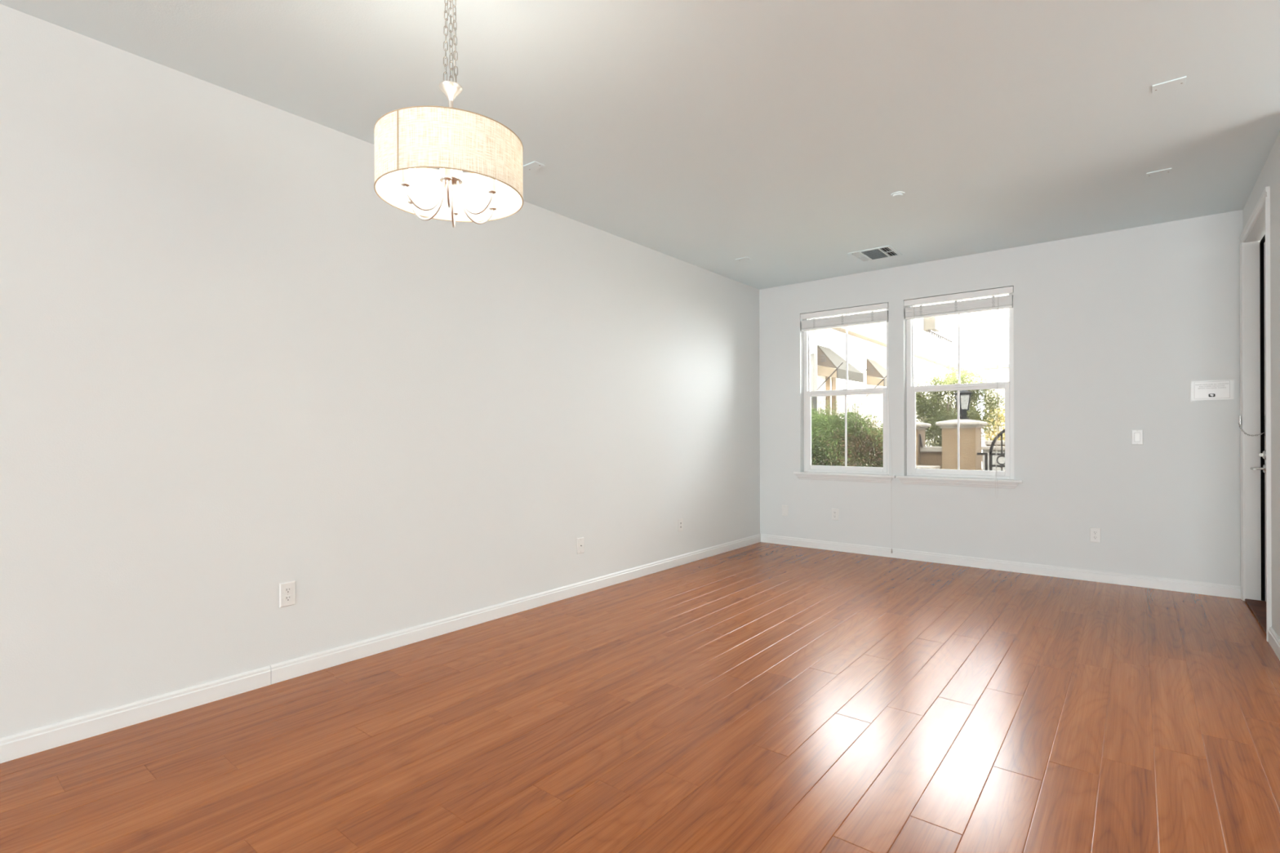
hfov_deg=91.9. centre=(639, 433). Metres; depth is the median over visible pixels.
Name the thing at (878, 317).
window blind
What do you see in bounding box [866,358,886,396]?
awning
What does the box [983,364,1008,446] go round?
house
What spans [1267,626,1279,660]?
baseboard
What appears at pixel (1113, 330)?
wall
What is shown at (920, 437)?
iron bracket
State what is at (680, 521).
data jack
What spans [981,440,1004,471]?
wall
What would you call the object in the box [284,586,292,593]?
receptacle
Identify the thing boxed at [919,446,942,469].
wall
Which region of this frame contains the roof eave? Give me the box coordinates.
[820,317,980,377]
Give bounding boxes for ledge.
[915,465,940,469]
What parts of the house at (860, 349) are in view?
door trim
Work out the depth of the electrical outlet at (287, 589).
2.98 m
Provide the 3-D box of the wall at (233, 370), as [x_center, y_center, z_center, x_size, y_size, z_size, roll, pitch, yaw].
[-3.006,-0.183,1.492,0.150,2.740,13.556,0,0,39]
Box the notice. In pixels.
[1191,379,1233,399]
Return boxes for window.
[793,308,895,483]
[896,292,1022,488]
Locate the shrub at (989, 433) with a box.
[980,400,1004,470]
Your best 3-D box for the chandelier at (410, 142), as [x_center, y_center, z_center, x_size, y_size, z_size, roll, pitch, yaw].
[-0.613,-1.131,2.004,0.474,0.860,0.474,0,0,39]
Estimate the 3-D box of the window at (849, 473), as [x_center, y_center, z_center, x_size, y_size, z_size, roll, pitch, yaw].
[2.048,-0.391,6.196,1.016,1.718,0.187,0,0,39]
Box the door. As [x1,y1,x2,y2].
[1238,234,1266,633]
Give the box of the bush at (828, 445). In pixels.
[811,397,883,467]
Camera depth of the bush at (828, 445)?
7.43 m
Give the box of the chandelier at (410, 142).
[373,0,523,227]
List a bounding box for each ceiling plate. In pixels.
[523,160,544,171]
[735,257,751,261]
[1146,168,1171,177]
[1151,75,1186,93]
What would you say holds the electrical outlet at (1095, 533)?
attached to the wall at (1113, 330)
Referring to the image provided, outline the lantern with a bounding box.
[954,390,972,419]
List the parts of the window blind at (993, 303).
rail, pull cord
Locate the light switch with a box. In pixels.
[1131,429,1142,444]
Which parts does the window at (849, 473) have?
sash, sill, sash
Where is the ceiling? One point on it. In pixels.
(780, 135)
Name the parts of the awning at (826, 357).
panel, spear rod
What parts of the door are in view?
chain, lever, lever handle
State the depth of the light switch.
4.71 m
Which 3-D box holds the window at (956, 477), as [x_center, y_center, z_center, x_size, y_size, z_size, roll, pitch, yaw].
[2.849,-0.394,5.552,1.012,1.718,0.187,0,0,39]
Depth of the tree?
10.51 m
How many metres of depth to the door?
4.23 m
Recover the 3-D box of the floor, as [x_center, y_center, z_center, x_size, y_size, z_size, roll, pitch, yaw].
[0.017,1.227,-0.938,7.600,0.100,13.556,0,0,39]
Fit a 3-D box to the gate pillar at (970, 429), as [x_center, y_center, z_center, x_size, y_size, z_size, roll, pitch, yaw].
[4.332,0.610,8.327,0.532,1.605,0.532,0,0,39]
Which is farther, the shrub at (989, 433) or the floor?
the shrub at (989, 433)
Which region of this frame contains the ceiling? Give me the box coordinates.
[0,0,1279,289]
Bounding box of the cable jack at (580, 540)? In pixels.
[577,537,583,554]
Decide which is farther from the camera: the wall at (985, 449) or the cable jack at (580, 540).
the wall at (985, 449)
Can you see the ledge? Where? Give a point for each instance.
(917, 466)
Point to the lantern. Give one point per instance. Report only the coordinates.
(964, 395)
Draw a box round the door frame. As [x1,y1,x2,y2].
[1239,186,1271,641]
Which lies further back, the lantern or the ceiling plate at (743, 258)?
the lantern
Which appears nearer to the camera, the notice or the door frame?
the door frame
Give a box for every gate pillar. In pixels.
[881,422,931,465]
[935,419,987,470]
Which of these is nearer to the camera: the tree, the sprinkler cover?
the sprinkler cover
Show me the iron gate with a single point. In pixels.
(991, 454)
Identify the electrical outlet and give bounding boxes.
[279,581,295,607]
[831,508,838,520]
[1089,527,1101,542]
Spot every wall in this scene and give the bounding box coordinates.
[0,4,759,737]
[759,209,1242,586]
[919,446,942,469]
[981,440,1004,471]
[1242,131,1279,638]
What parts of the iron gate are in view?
panel, gate frame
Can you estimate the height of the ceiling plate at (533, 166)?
0.007 m
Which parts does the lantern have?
frame, lantern pane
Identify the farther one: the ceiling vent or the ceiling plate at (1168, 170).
the ceiling vent
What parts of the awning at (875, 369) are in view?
panel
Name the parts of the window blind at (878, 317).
rail, pull cord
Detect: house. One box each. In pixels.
[817,328,975,464]
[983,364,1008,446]
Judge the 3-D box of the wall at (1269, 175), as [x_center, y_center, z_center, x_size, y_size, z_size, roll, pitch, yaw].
[3.755,-0.206,3.624,0.150,2.740,1.756,0,0,39]
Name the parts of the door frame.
casing, head casing, casing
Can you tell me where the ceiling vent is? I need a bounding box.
[847,244,902,262]
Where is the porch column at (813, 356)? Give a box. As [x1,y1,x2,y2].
[810,318,817,439]
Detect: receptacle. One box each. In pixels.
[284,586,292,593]
[284,595,292,601]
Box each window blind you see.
[800,302,892,553]
[903,286,1013,495]
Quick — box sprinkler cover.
[890,191,904,197]
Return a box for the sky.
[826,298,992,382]
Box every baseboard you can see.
[0,533,760,763]
[760,533,1240,599]
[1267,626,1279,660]
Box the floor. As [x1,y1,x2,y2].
[0,542,1279,852]
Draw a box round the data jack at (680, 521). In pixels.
[678,518,683,532]
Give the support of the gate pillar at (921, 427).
on the ground
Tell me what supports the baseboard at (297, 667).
attached to the wall at (233, 370)
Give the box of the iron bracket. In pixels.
[919,433,923,446]
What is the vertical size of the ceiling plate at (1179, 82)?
0.007 m
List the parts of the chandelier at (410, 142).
bulb, arm, arm, chain, lamp shade, arm, stem, chain, arm, lamp cord, chain, bulb, arm, arm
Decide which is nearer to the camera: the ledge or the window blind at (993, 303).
the window blind at (993, 303)
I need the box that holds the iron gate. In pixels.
[977,428,1004,471]
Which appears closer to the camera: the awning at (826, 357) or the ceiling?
the ceiling
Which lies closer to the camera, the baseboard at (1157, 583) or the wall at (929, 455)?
the baseboard at (1157, 583)
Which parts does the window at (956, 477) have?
sill, sash, sash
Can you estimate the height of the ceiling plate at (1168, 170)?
0.007 m
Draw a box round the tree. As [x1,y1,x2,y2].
[914,358,1004,446]
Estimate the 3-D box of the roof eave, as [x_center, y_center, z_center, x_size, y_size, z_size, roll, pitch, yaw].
[4.833,-1.895,16.578,5.160,0.070,14.100,0,0,39]
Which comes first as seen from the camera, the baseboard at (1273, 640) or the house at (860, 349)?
the baseboard at (1273, 640)
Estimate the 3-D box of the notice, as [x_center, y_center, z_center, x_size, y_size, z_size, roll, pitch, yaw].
[4.119,-0.315,4.456,0.225,0.140,0.003,0,0,39]
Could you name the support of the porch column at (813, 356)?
on the ground
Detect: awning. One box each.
[817,344,867,390]
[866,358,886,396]
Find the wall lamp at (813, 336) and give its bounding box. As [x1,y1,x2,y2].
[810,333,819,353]
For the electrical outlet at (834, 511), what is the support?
attached to the wall at (1113, 330)

